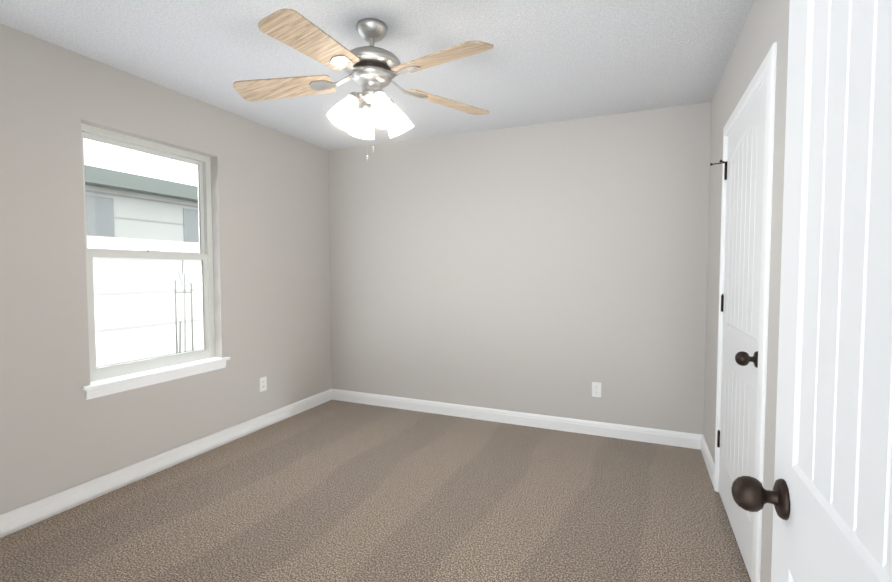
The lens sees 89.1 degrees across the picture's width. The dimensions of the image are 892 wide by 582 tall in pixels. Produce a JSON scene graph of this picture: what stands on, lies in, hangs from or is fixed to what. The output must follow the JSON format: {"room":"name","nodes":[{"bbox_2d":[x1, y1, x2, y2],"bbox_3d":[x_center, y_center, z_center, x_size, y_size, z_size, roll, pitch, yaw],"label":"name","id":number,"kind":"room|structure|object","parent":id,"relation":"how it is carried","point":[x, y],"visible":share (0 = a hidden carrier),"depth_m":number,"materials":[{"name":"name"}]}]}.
{"room":"empty bedroom","nodes":[
{"label":"empty bedroom","id":0,"kind":"room"},
{"bbox_2d":[0,23,330,514],"bbox_3d":[-1.908,-0.075,2.898,0.150,2.460,3.820,1,3,23],"label":"wall","id":1,"kind":"structure","parent":0,"point":[59,432],"depth_m":2.68,"materials":[{"name":"grey paint"}]},
{"bbox_2d":[81,123,214,381],"bbox_3d":[-1.917,-0.215,2.944,0.063,1.485,0.870,1,3,23],"label":"window","id":2,"kind":"structure","parent":1,"relation":"in","point":[204,254],"depth_m":2.95,"materials":[{"name":"white plastic"}]},
{"bbox_2d":[81,357,229,399],"bbox_3d":[-1.841,0.547,2.945,0.110,0.078,0.960,1,3,23],"label":"window sill","id":3,"kind":"structure","parent":1,"relation":"attached to","point":[103,387],"depth_m":2.84,"materials":[{"name":"white wood"}]},
{"bbox_2d":[0,389,331,537],"bbox_3d":[-1.838,1.102,2.903,0.015,0.106,3.550,1,3,23],"label":"baseboard","id":4,"kind":"structure","parent":1,"relation":"attached to","point":[17,519],"depth_m":2.77,"materials":[{"name":"white wood"}]},
{"bbox_2d":[260,376,266,391],"bbox_3d":[-1.495,0.762,3.705,0.007,0.114,0.070,1,3,23],"label":"electrical outlet","id":5,"kind":"object","parent":1,"relation":"attached to","point":[263,383],"visible":1,"depth_m":3.70,"materials":[{"name":"white plastic"}]},
{"bbox_2d":[0,400,750,581],"bbox_3d":[-0.281,1.278,1.483,4.300,0.120,5.250,1,3,23],"label":"floor","id":6,"kind":"structure","parent":0,"point":[335,491],"depth_m":2.39,"materials":[{"name":"carpet"}]},
{"bbox_2d":[0,0,754,150],"bbox_3d":[-0.281,-1.315,1.370,4.300,0.150,5.250,1,3,23],"label":"ceiling","id":7,"kind":"structure","parent":0,"point":[544,61],"depth_m":2.42,"materials":[{"name":"paint"}]},
{"bbox_2d":[233,8,492,160],"bbox_3d":[-0.374,-0.953,2.153,1.308,0.642,1.255,1,3,23],"label":"ceiling fan","id":8,"kind":"object","parent":7,"relation":"hanging from","point":[371,70],"visible":1,"depth_m":2.12,"materials":[{"name":"beige wood"}]},
{"bbox_2d":[329,102,711,434],"bbox_3d":[0.789,-0.112,3.741,4.150,2.460,0.150,1,3,23],"label":"wall","id":9,"kind":"structure","parent":0,"point":[557,268],"depth_m":3.69,"materials":[{"name":"grey paint"}]},
{"bbox_2d":[332,389,701,449],"bbox_3d":[0.348,1.059,3.891,3.260,0.106,0.015,1,3,23],"label":"baseboard","id":10,"kind":"structure","parent":9,"relation":"attached to","point":[659,436],"depth_m":3.73,"materials":[{"name":"white wood"}]},
{"bbox_2d":[592,382,600,396],"bbox_3d":[1.174,0.770,3.530,0.070,0.114,0.007,1,3,23],"label":"electrical outlet","id":11,"kind":"object","parent":9,"relation":"attached to","point":[596,389],"visible":1,"depth_m":3.53,"materials":[{"name":"white plastic"}]},
{"bbox_2d":[703,0,789,581],"bbox_3d":[0.918,0.015,0.835,0.150,2.460,5.100,1,3,23],"label":"wall","id":12,"kind":"structure","parent":0,"point":[765,27],"depth_m":1.82,"materials":[{"name":"grey paint"}]},
{"bbox_2d":[701,435,713,485],"bbox_3d":[1.722,1.099,2.977,0.015,0.106,0.618,1,3,23],"label":"baseboard","id":13,"kind":"structure","parent":12,"relation":"attached to","point":[708,459],"depth_m":2.94,"materials":[{"name":"white wood"}]},
{"bbox_2d":[710,80,765,578],"bbox_3d":[1.422,0.159,2.172,0.194,2.030,0.933,1,3,23],"label":"closet door","id":14,"kind":"structure","parent":12,"relation":"in","point":[740,298],"depth_m":2.12,"materials":[{"name":"white wood"}]},
{"bbox_2d":[714,42,776,581],"bbox_3d":[1.469,0.163,2.134,0.150,2.050,0.940,1,3,23],"label":"door frame","id":15,"kind":"structure","parent":12,"relation":"attached to","point":[724,253],"depth_m":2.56,"materials":[{"name":"white wood"}]},
{"bbox_2d":[731,0,891,581],"bbox_3d":[0.455,0.236,0.427,0.191,2.030,0.876,1,3,23],"label":"entry door","id":16,"kind":"structure","parent":12,"relation":"in","point":[829,496],"depth_m":0.60,"materials":[{"name":"white wood"}]},
{"label":"outside","id":17,"kind":"structure","parent":0,"visible":0},
{"bbox_3d":[-20.024,1.131,11.463,39.850,0.100,55.000,1,3,23],"label":"ground","id":18,"kind":"structure","parent":17,"visible":0},
{"bbox_2d":[84,138,198,242],"bbox_3d":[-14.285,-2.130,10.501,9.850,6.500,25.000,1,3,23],"label":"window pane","id":19,"kind":"structure","parent":18,"relation":"on","point":[151,190],"depth_m":12.70,"materials":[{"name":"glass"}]},
{"bbox_2d":[87,236,202,367],"bbox_3d":[-6.550,0.194,5.665,0.350,2.280,45.000,1,3,23],"label":"window pane","id":20,"kind":"object","parent":18,"relation":"on","point":[164,323],"depth_m":8.05,"materials":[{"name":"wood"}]},
{"bbox_2d":[174,260,193,353],"bbox_3d":[-3.952,0.368,6.821,0.398,1.834,0.497,1,3,23],"label":"sapling","id":21,"kind":"object","parent":18,"relation":"on","point":[184,315],"depth_m":6.93,"materials":[{"name":"grey plant"}]}
]}

